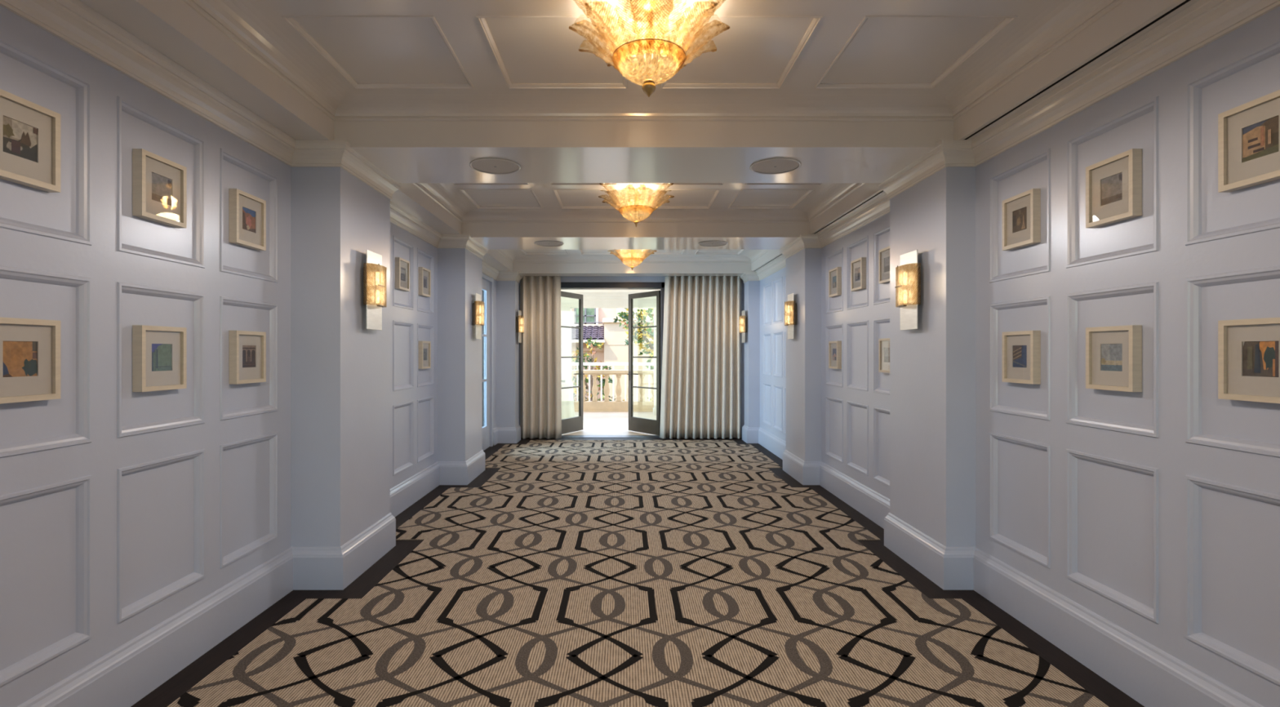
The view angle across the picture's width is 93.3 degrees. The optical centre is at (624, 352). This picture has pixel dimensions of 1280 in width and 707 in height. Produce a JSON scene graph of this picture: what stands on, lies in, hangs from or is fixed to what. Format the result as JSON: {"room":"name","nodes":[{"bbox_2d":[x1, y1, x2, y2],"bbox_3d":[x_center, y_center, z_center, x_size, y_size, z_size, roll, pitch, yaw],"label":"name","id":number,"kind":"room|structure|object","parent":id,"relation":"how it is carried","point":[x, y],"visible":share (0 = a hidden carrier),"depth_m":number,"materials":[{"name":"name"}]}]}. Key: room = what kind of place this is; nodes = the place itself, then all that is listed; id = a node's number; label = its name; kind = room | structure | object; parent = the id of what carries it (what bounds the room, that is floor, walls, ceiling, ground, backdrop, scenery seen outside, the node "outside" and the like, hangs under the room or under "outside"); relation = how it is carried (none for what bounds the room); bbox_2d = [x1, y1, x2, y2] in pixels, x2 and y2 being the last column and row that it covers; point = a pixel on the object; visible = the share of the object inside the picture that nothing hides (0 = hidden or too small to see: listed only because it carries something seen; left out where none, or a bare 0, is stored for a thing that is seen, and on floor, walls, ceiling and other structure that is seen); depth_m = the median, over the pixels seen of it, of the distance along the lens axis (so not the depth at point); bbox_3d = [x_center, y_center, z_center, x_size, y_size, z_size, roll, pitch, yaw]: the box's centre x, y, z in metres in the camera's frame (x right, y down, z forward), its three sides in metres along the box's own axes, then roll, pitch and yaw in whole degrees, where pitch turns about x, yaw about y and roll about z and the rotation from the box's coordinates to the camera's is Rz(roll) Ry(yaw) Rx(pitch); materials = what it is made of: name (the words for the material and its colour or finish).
{"room":"hotel corridor","nodes":[
{"label":"hotel corridor","id":0,"kind":"room"},
{"bbox_2d":[0,5,519,706],"bbox_3d":[-1.868,0.075,2.900,0.358,2.650,14.000,0,0,0],"label":"wall","id":1,"kind":"structure","parent":0,"point":[122,509],"depth_m":2.77,"materials":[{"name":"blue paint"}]},
{"bbox_2d":[0,88,60,192],"bbox_3d":[-1.984,-0.692,1.980,0.039,0.272,0.250,0,0,0],"label":"framed photograph","id":2,"kind":"object","parent":1,"relation":"attached to","point":[30,131],"visible":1,"depth_m":2.01,"materials":[{"name":"brown wood"}]},
{"bbox_2d":[3,115,37,162],"bbox_3d":[-1.982,-0.696,1.980,0.006,0.124,0.124,0,0,0],"label":"print","id":3,"kind":"object","parent":2,"relation":"attached to","point":[20,132],"depth_m":1.98},
{"bbox_2d":[0,317,60,404],"bbox_3d":[-1.984,0.026,1.980,0.039,0.272,0.250,0,0,0],"label":"framed photograph","id":4,"kind":"object","parent":1,"relation":"attached to","point":[30,348],"visible":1,"depth_m":2.01,"materials":[{"name":"brown wood"}]},
{"bbox_2d":[3,341,37,377],"bbox_3d":[-1.982,0.022,1.980,0.005,0.124,0.124,0,0,0],"label":"print","id":5,"kind":"object","parent":4,"relation":"attached to","point":[20,357],"depth_m":1.98},
{"bbox_2d":[132,148,186,228],"bbox_3d":[-1.984,-0.692,2.585,0.039,0.272,0.250,0,0,0],"label":"framed photograph","id":6,"kind":"object","parent":1,"relation":"attached to","point":[159,184],"visible":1,"depth_m":2.56,"materials":[{"name":"brown wood"}]},
{"bbox_2d":[151,172,171,205],"bbox_3d":[-1.983,-0.696,2.585,0.004,0.124,0.124,0,0,0],"label":"print","id":7,"kind":"object","parent":6,"relation":"attached to","point":[161,181],"depth_m":2.58},
{"bbox_2d":[132,324,186,391],"bbox_3d":[-1.984,0.026,2.585,0.039,0.272,0.250,0,0,0],"label":"framed photograph","id":8,"kind":"object","parent":1,"relation":"attached to","point":[159,353],"visible":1,"depth_m":2.56,"materials":[{"name":"brown wood"}]},
{"bbox_2d":[151,343,172,371],"bbox_3d":[-1.982,0.022,2.585,0.005,0.124,0.124,0,0,0],"label":"print","id":9,"kind":"object","parent":8,"relation":"attached to","point":[162,353],"depth_m":2.59},
{"bbox_2d":[229,188,266,250],"bbox_3d":[-1.984,-0.692,3.185,0.039,0.272,0.250,0,0,0],"label":"framed photograph","id":10,"kind":"object","parent":1,"relation":"attached to","point":[247,212],"visible":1,"depth_m":3.17,"materials":[{"name":"brown wood"}]},
{"bbox_2d":[242,206,255,232],"bbox_3d":[-1.983,-0.696,3.185,0.005,0.124,0.124,0,0,0],"label":"print","id":11,"kind":"object","parent":10,"relation":"attached to","point":[248,212],"depth_m":3.18},
{"bbox_2d":[229,330,266,384],"bbox_3d":[-1.984,0.026,3.185,0.039,0.272,0.250,0,0,0],"label":"framed photograph","id":12,"kind":"object","parent":1,"relation":"attached to","point":[247,349],"visible":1,"depth_m":3.16,"materials":[{"name":"brown wood"}]},
{"bbox_2d":[242,345,255,367],"bbox_3d":[-1.982,0.022,3.185,0.005,0.124,0.124,0,0,0],"label":"print","id":13,"kind":"object","parent":12,"relation":"attached to","point":[248,351],"depth_m":3.19},
{"bbox_2d":[0,0,523,283],"bbox_3d":[-1.806,-1.170,2.900,0.353,0.140,14.000,0,0,0],"label":"trim","id":14,"kind":"structure","parent":1,"relation":"attached to","point":[73,22],"depth_m":2.80,"materials":[{"name":"beige paint"}]},
{"bbox_2d":[16,424,520,706],"bbox_3d":[-1.821,1.278,2.900,0.323,0.245,14.000,0,0,0],"label":"baseboard","id":15,"kind":"structure","parent":1,"relation":"attached to","point":[125,675],"depth_m":3.03,"materials":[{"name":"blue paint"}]},
{"bbox_2d":[363,249,386,330],"bbox_3d":[-1.634,-0.401,3.963,0.110,0.505,0.251,0,0,0],"label":"wall sconce","id":16,"kind":"object","parent":1,"relation":"attached to","point":[375,275],"visible":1,"depth_m":3.90,"materials":[{"name":"metal"}]},
{"bbox_2d":[395,257,409,291],"bbox_3d":[-1.984,-0.692,5.397,0.039,0.272,0.250,0,0,0],"label":"framed photograph","id":17,"kind":"object","parent":1,"relation":"attached to","point":[402,265],"visible":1,"depth_m":5.37,"materials":[{"name":"brown wood"}]},
{"bbox_2d":[400,266,404,280],"bbox_3d":[-1.983,-0.696,5.397,0.004,0.124,0.124,0,0,0],"label":"print","id":18,"kind":"object","parent":17,"relation":"attached to","point":[402,268],"depth_m":5.40},
{"bbox_2d":[418,266,431,297],"bbox_3d":[-1.984,-0.692,5.997,0.039,0.272,0.250,0,0,0],"label":"framed photograph","id":19,"kind":"object","parent":1,"relation":"attached to","point":[424,274],"visible":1,"depth_m":5.98,"materials":[{"name":"brown wood"}]},
{"bbox_2d":[423,275,426,288],"bbox_3d":[-1.983,-0.696,5.997,0.004,0.124,0.124,0,0,0],"label":"print","id":20,"kind":"object","parent":19,"relation":"attached to","point":[424,277],"depth_m":6.00},
{"bbox_2d":[418,341,431,368],"bbox_3d":[-1.984,0.026,5.997,0.039,0.272,0.250,0,0,0],"label":"framed photograph","id":21,"kind":"object","parent":1,"relation":"attached to","point":[424,347],"visible":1,"depth_m":5.98,"materials":[{"name":"brown wood"}]},
{"bbox_2d":[423,348,426,359],"bbox_3d":[-1.983,0.022,5.997,0.004,0.124,0.124,0,0,0],"label":"print","id":22,"kind":"object","parent":21,"relation":"attached to","point":[424,349],"depth_m":6.01},
{"bbox_2d":[472,293,484,339],"bbox_3d":[-1.634,-0.401,6.782,0.110,0.505,0.251,0,0,0],"label":"wall sconce","id":23,"kind":"object","parent":1,"relation":"attached to","point":[478,305],"visible":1,"depth_m":6.71,"materials":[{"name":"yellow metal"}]},
{"bbox_2d":[482,278,489,450],"bbox_3d":[-2.022,0.180,8.450,0.040,2.440,1.040,0,0,0],"label":"door","id":24,"kind":"structure","parent":1,"relation":"in","point":[486,284],"depth_m":8.79,"materials":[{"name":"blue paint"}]},
{"bbox_2d":[482,273,493,446],"bbox_3d":[-1.973,0.145,8.450,0.018,2.510,1.180,0,0,0],"label":"trim","id":25,"kind":"structure","parent":1,"relation":"attached to","point":[484,276],"depth_m":8.97,"materials":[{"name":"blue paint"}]},
{"bbox_2d":[515,310,524,342],"bbox_3d":[-1.634,-0.401,9.478,0.110,0.505,0.251,0,0,0],"label":"wall sconce","id":26,"kind":"object","parent":1,"relation":"attached to","point":[519,319],"visible":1,"depth_m":9.39,"materials":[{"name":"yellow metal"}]},
{"bbox_2d":[482,290,484,426],"bbox_3d":[-3.174,0.000,8.400,2.253,3.000,2.800,0,0,0],"label":"wall","id":27,"kind":"structure","parent":0,"point":[482,291],"depth_m":9.70,"materials":[{"name":"paint"}]},
{"bbox_2d":[561,411,656,435],"bbox_3d":[0.000,1.506,12.375,8.000,0.188,4.450,0,0,0],"label":"floor","id":28,"kind":"structure","parent":0,"point":[594,423],"depth_m":12.01,"materials":[{"name":"beige stone"}]},
{"bbox_2d":[560,306,571,382],"bbox_3d":[-1.502,0.199,13.775,0.595,2.427,0.390,0,0,0],"label":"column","id":29,"kind":"structure","parent":28,"relation":"on","point":[566,312],"depth_m":13.60,"materials":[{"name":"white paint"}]},
{"bbox_2d":[561,381,575,418],"bbox_3d":[-1.323,1.020,12.700,0.587,0.785,0.593,0,0,0],"label":"cocktail table","id":30,"kind":"object","parent":28,"relation":"on","point":[567,397],"visible":0.52,"depth_m":12.50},
{"bbox_2d":[571,369,653,411],"bbox_3d":[0.000,0.919,14.500,8.000,0.985,0.300,0,0,0],"label":"balustrade","id":31,"kind":"object","parent":28,"relation":"on","point":[594,405],"visible":0.2,"depth_m":14.39,"materials":[{"name":"beige stone"}]},
{"bbox_2d":[653,306,656,414],"bbox_3d":[0.938,0.199,13.775,0.565,2.427,0.390,0,0,0],"label":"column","id":32,"kind":"structure","parent":28,"relation":"on","point":[655,308],"depth_m":13.60,"materials":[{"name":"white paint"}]},
{"bbox_2d":[560,289,660,308],"bbox_3d":[0.000,-1.282,12.050,8.000,0.535,3.800,0,0,0],"label":"ceiling","id":33,"kind":"structure","parent":0,"point":[592,299],"depth_m":13.60,"materials":[{"name":"white paint"}]},
{"bbox_2d":[519,276,744,437],"bbox_3d":[0.051,-0.050,10.025,4.267,3.100,0.250,0,0,0],"label":"wall","id":34,"kind":"structure","parent":0,"point":[563,279],"depth_m":9.90,"materials":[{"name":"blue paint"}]},
{"bbox_2d":[560,291,584,434],"bbox_3d":[-0.961,0.179,10.505,0.161,2.429,0.865,0,0,27],"label":"door","id":35,"kind":"structure","parent":34,"relation":"in","point":[571,424],"depth_m":10.81,"materials":[{"name":"brown metal"}]},
{"bbox_2d":[560,282,664,437],"bbox_3d":[-0.280,0.133,10.015,1.870,2.555,0.270,0,0,0],"label":"door frame","id":36,"kind":"structure","parent":34,"relation":"attached to","point":[564,286],"depth_m":9.89,"materials":[{"name":"paint"}]},
{"bbox_2d":[626,290,660,435],"bbox_3d":[0.340,0.179,10.468,0.161,2.429,0.865,0,0,-36],"label":"door","id":37,"kind":"structure","parent":34,"relation":"in","point":[651,426],"depth_m":10.41,"materials":[{"name":"brown metal"}]},
{"bbox_2d":[130,437,1144,706],"bbox_3d":[0.051,1.460,2.850,4.187,0.120,14.100,0,0,0],"label":"floor","id":38,"kind":"structure","parent":0,"point":[164,695],"depth_m":3.39,"materials":[{"name":"brown wood"}]},
{"bbox_2d":[167,440,1108,706],"bbox_3d":[0.052,1.396,2.850,3.705,0.007,13.500,0,0,0],"label":"carpet","id":39,"kind":"object","parent":38,"relation":"on","point":[580,573],"visible":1,"depth_m":3.26,"materials":[{"name":"beige carpet"}]},
{"bbox_2d":[79,0,1199,276],"bbox_3d":[0.051,-1.433,2.850,4.667,0.433,14.500,0,0,0],"label":"ceiling","id":40,"kind":"structure","parent":0,"point":[856,92],"depth_m":3.36,"materials":[{"name":"beige paint"}]},
{"bbox_2d":[469,158,520,174],"bbox_3d":[-0.845,-1.212,3.950,0.328,0.010,0.328,0,0,0],"label":"ceiling speaker","id":41,"kind":"object","parent":40,"relation":"attached to","point":[488,166],"visible":1,"depth_m":3.94,"materials":[{"name":"beige paint"}]},
{"bbox_2d":[520,275,561,439],"bbox_3d":[-1.357,0.080,9.755,0.667,2.616,0.134,0,0,0],"label":"curtain","id":42,"kind":"object","parent":40,"relation":"hanging from","point":[540,375],"visible":0.96,"depth_m":9.74,"materials":[{"name":"beige fabric"}]},
{"bbox_2d":[534,240,564,246],"bbox_3d":[-0.845,-1.212,6.760,0.328,0.010,0.328,0,0,0],"label":"ceiling speaker","id":43,"kind":"object","parent":40,"relation":"attached to","point":[543,243],"visible":1,"depth_m":6.75,"materials":[{"name":"grey plastic"}]},
{"bbox_2d":[535,241,562,245],"bbox_3d":[-0.845,-1.214,6.760,0.300,0.004,0.300,0,0,0],"label":"grille","id":44,"kind":"object","parent":43,"relation":"attached to","point":[539,243],"depth_m":6.75,"materials":[{"name":"metal"}]},
{"bbox_2d":[620,249,643,271],"bbox_3d":[0.105,-1.301,8.237,0.683,0.378,0.668,0,0,-17],"label":"chandelier","id":45,"kind":"object","parent":40,"relation":"hanging from","point":[628,255],"visible":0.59,"depth_m":8.19,"materials":[{"name":"gold metal"}]},
{"bbox_2d":[618,183,653,226],"bbox_3d":[0.101,-1.301,5.373,0.683,0.378,0.668,0,0,17],"label":"chandelier","id":46,"kind":"object","parent":40,"relation":"hanging from","point":[636,187],"visible":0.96,"depth_m":5.34,"materials":[{"name":"gold metal"}]},
{"bbox_2d":[611,0,685,97],"bbox_3d":[0.105,-1.276,2.561,0.683,0.388,0.668,0,0,-17],"label":"chandelier","id":47,"kind":"object","parent":40,"relation":"hanging from","point":[648,12],"visible":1,"depth_m":2.53,"materials":[{"name":"amber textured glass"},{"name":"antique gold metal"}]},
{"bbox_2d":[659,275,742,439],"bbox_3d":[1.233,0.080,9.756,1.328,2.616,0.148,0,0,0],"label":"curtain","id":48,"kind":"object","parent":40,"relation":"hanging from","point":[701,377],"visible":0.97,"depth_m":9.76,"materials":[{"name":"beige fabric"}]},
{"bbox_2d":[697,240,727,246],"bbox_3d":[0.985,-1.212,6.760,0.328,0.010,0.328,0,0,0],"label":"ceiling speaker","id":49,"kind":"object","parent":40,"relation":"attached to","point":[708,243],"visible":1,"depth_m":6.75,"materials":[{"name":"grey plastic"}]},
{"bbox_2d":[699,241,726,245],"bbox_3d":[0.985,-1.214,6.760,0.300,0.004,0.300,0,0,0],"label":"grille","id":50,"kind":"object","parent":49,"relation":"attached to","point":[703,243],"depth_m":6.75,"materials":[{"name":"metal"}]},
{"bbox_2d":[750,158,801,174],"bbox_3d":[0.985,-1.212,3.950,0.328,0.010,0.328,0,0,0],"label":"ceiling speaker","id":51,"kind":"object","parent":40,"relation":"attached to","point":[772,166],"visible":1,"depth_m":3.94,"materials":[{"name":"grey plastic"}]},
{"bbox_2d":[813,190,883,234],"bbox_3d":[1.988,-1.265,5.378,0.016,0.050,1.931,0,0,0],"label":"air slot","id":52,"kind":"object","parent":40,"relation":"attached to","point":[882,190],"visible":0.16,"depth_m":5.31,"materials":[{"name":"black metal"}]},
{"bbox_2d":[964,0,1191,139],"bbox_3d":[1.988,-1.265,2.566,0.016,0.050,1.931,0,0,0],"label":"air slot","id":53,"kind":"object","parent":40,"relation":"attached to","point":[1186,1],"visible":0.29,"depth_m":2.59,"materials":[{"name":"black metal"}]},
{"bbox_2d":[744,6,1279,706],"bbox_3d":[2.009,0.075,2.900,0.197,2.650,14.000,0,0,0],"label":"wall","id":54,"kind":"structure","parent":0,"point":[1155,510],"depth_m":2.78,"materials":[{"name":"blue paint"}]},
{"bbox_2d":[739,310,746,342],"bbox_3d":[1.855,-0.401,9.478,0.110,0.505,0.251,0,0,0],"label":"wall sconce","id":55,"kind":"object","parent":54,"relation":"attached to","point":[743,319],"visible":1,"depth_m":9.39,"materials":[{"name":"silver metal"}]},
{"bbox_2d":[783,293,795,339],"bbox_3d":[1.855,-0.401,6.782,0.110,0.505,0.251,0,0,0],"label":"wall sconce","id":56,"kind":"object","parent":54,"relation":"attached to","point":[789,313],"visible":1,"depth_m":6.71,"materials":[{"name":"silver metal"}]},
{"bbox_2d":[828,266,841,297],"bbox_3d":[2.087,-0.692,5.997,0.039,0.272,0.250,0,0,0],"label":"framed photograph","id":57,"kind":"object","parent":54,"relation":"attached to","point":[834,274],"visible":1,"depth_m":5.97,"materials":[{"name":"brown wood"}]},
{"bbox_2d":[832,275,836,288],"bbox_3d":[2.086,-0.696,5.997,0.004,0.124,0.124,0,0,0],"label":"print","id":58,"kind":"object","parent":57,"relation":"attached to","point":[834,277],"depth_m":6.00},
{"bbox_2d":[828,341,841,368],"bbox_3d":[2.087,0.026,5.997,0.039,0.272,0.250,0,0,0],"label":"framed photograph","id":59,"kind":"object","parent":54,"relation":"attached to","point":[834,347],"visible":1,"depth_m":5.97,"materials":[{"name":"brown wood"}]},
{"bbox_2d":[832,348,836,359],"bbox_3d":[2.086,0.022,5.997,0.004,0.124,0.124,0,0,0],"label":"print","id":60,"kind":"object","parent":59,"relation":"attached to","point":[834,350],"depth_m":6.00},
{"bbox_2d":[850,257,866,291],"bbox_3d":[2.087,-0.692,5.397,0.039,0.272,0.250,0,0,0],"label":"framed photograph","id":61,"kind":"object","parent":54,"relation":"attached to","point":[858,267],"visible":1,"depth_m":5.38,"materials":[{"name":"brown wood"}]},
{"bbox_2d":[855,266,860,281],"bbox_3d":[2.086,-0.696,5.397,0.004,0.124,0.124,0,0,0],"label":"print","id":62,"kind":"object","parent":61,"relation":"attached to","point":[857,268],"depth_m":5.39},
{"bbox_2d":[878,246,889,284],"bbox_3d":[2.087,-0.692,4.792,0.039,0.272,0.250,0,0,0],"label":"framed photograph","id":63,"kind":"object","parent":54,"relation":"attached to","point":[883,254],"visible":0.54,"depth_m":4.85,"materials":[{"name":"brown wood"}]},
{"bbox_2d":[884,256,889,272],"bbox_3d":[2.086,-0.696,4.792,0.004,0.124,0.124,0,0,0],"label":"print","id":64,"kind":"object","parent":63,"relation":"attached to","point":[886,259],"depth_m":4.80},
{"bbox_2d":[878,337,889,373],"bbox_3d":[2.087,0.026,4.792,0.039,0.272,0.250,0,0,0],"label":"framed photograph","id":65,"kind":"object","parent":54,"relation":"attached to","point":[883,344],"visible":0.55,"depth_m":4.84,"materials":[{"name":"brown wood"}]},
{"bbox_2d":[884,347,889,362],"bbox_3d":[2.086,0.022,4.792,0.004,0.124,0.124,0,0,0],"label":"print","id":66,"kind":"object","parent":65,"relation":"attached to","point":[886,350],"depth_m":4.80},
{"bbox_2d":[894,249,920,330],"bbox_3d":[1.855,-0.401,3.963,0.110,0.505,0.251,0,0,0],"label":"wall sconce","id":67,"kind":"object","parent":54,"relation":"attached to","point":[908,275],"visible":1,"depth_m":3.90,"materials":[{"name":"silver metal"}]},
{"bbox_2d":[742,424,1264,706],"bbox_3d":[1.982,1.278,2.900,0.205,0.245,14.000,0,0,0],"label":"baseboard","id":68,"kind":"structure","parent":54,"relation":"attached to","point":[1151,676],"depth_m":3.02,"materials":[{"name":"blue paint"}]},
{"bbox_2d":[739,0,1279,283],"bbox_3d":[1.968,-1.170,2.900,0.235,0.140,14.000,0,0,0],"label":"trim","id":69,"kind":"structure","parent":54,"relation":"attached to","point":[1204,22],"depth_m":2.78,"materials":[{"name":"beige paint"}]},
{"bbox_2d":[1002,188,1040,250],"bbox_3d":[2.087,-0.692,3.185,0.039,0.272,0.250,0,0,0],"label":"framed photograph","id":70,"kind":"object","parent":54,"relation":"attached to","point":[1021,212],"visible":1,"depth_m":3.17,"materials":[{"name":"brown wood"}]},
{"bbox_2d":[1013,206,1026,232],"bbox_3d":[2.086,-0.696,3.185,0.005,0.124,0.124,0,0,0],"label":"print","id":71,"kind":"object","parent":70,"relation":"attached to","point":[1020,213],"depth_m":3.19},
{"bbox_2d":[1002,330,1040,384],"bbox_3d":[2.087,0.026,3.185,0.039,0.272,0.250,0,0,0],"label":"framed photograph","id":72,"kind":"object","parent":54,"relation":"attached to","point":[1021,350],"visible":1,"depth_m":3.16,"materials":[{"name":"beige wood"}]},
{"bbox_2d":[1013,345,1026,367],"bbox_3d":[2.086,0.022,3.185,0.005,0.124,0.124,0,0,0],"label":"print","id":73,"kind":"object","parent":72,"relation":"attached to","point":[1020,352],"depth_m":3.19},
{"bbox_2d":[1085,148,1142,228],"bbox_3d":[2.087,-0.692,2.585,0.039,0.272,0.250,0,0,0],"label":"framed photograph","id":74,"kind":"object","parent":54,"relation":"attached to","point":[1113,184],"visible":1,"depth_m":2.57,"materials":[{"name":"brown wood"}]},
{"bbox_2d":[1101,172,1122,205],"bbox_3d":[2.086,-0.696,2.585,0.004,0.124,0.124,0,0,0],"label":"print","id":75,"kind":"object","parent":74,"relation":"attached to","point":[1111,182],"depth_m":2.58},
{"bbox_2d":[1085,324,1142,391],"bbox_3d":[2.087,0.026,2.585,0.039,0.272,0.250,0,0,0],"label":"framed photograph","id":76,"kind":"object","parent":54,"relation":"attached to","point":[1113,354],"visible":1,"depth_m":2.57,"materials":[{"name":"beige wood"}]},
{"bbox_2d":[1101,343,1122,371],"bbox_3d":[2.086,0.022,2.585,0.005,0.124,0.124,0,0,0],"label":"print","id":77,"kind":"object","parent":76,"relation":"attached to","point":[1111,353],"depth_m":2.58},
{"bbox_2d":[1217,89,1279,192],"bbox_3d":[2.087,-0.692,1.980,0.039,0.272,0.250,0,0,0],"label":"framed photograph","id":78,"kind":"object","parent":54,"relation":"attached to","point":[1249,133],"visible":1,"depth_m":2.01,"materials":[{"name":"brown wood"}]},
{"bbox_2d":[1242,115,1278,162],"bbox_3d":[2.085,-0.696,1.980,0.006,0.124,0.124,0,0,0],"label":"print","id":79,"kind":"object","parent":78,"relation":"attached to","point":[1260,133],"depth_m":1.98},
{"bbox_2d":[1217,317,1279,403],"bbox_3d":[2.087,0.026,1.980,0.039,0.272,0.250,0,0,0],"label":"framed photograph","id":80,"kind":"object","parent":54,"relation":"attached to","point":[1249,349],"visible":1,"depth_m":2.01,"materials":[{"name":"brown wood"}]},
{"bbox_2d":[1242,341,1278,377],"bbox_3d":[2.085,0.022,1.980,0.005,0.124,0.124,0,0,0],"label":"print","id":81,"kind":"object","parent":80,"relation":"attached to","point":[1260,358],"depth_m":1.98},
{"label":"outside","id":82,"kind":"structure","parent":0,"visible":0},
{"bbox_3d":[0.000,5.500,47.500,120.000,0.200,65.000,0,0,0],"label":"ground","id":83,"kind":"structure","parent":82,"visible":0},
{"bbox_2d":[571,336,627,400],"bbox_3d":[-0.827,2.469,17.215,2.138,5.861,0.760,0,0,0],"label":"plant","id":84,"kind":"object","parent":83,"relation":"on","point":[575,353],"visible":0.39,"depth_m":17.18,"materials":[{"name":"green plant"}]},
{"bbox_2d":[571,308,653,400],"bbox_3d":[0.000,1.725,22.900,18.000,7.350,6.200,0,0,0],"label":"apartment building","id":85,"kind":"structure","parent":83,"relation":"on","point":[598,324],"depth_m":20.00,"materials":[{"name":"beige paint"}]},
{"bbox_2d":[613,308,653,400],"bbox_3d":[0.977,1.798,17.616,2.681,7.209,1.447,0,0,0],"label":"magnolia tree","id":86,"kind":"object","parent":83,"relation":"on","point":[645,332],"visible":0.23,"depth_m":17.54,"materials":[{"name":"green plant"}]},
{"bbox_3d":[0.000,3.500,15.075,10.000,3.800,0.650,0,0,0],"label":"terrace","id":87,"kind":"object","parent":83,"relation":"on","visible":0},
{"bbox_2d":[571,362,653,400],"bbox_3d":[-0.100,0.927,15.100,8.200,1.345,0.060,0,0,0],"label":"metal railing","id":88,"kind":"object","parent":87,"relation":"on","point":[576,364],"visible":0.12,"depth_m":15.08,"materials":[{"name":"metal"}]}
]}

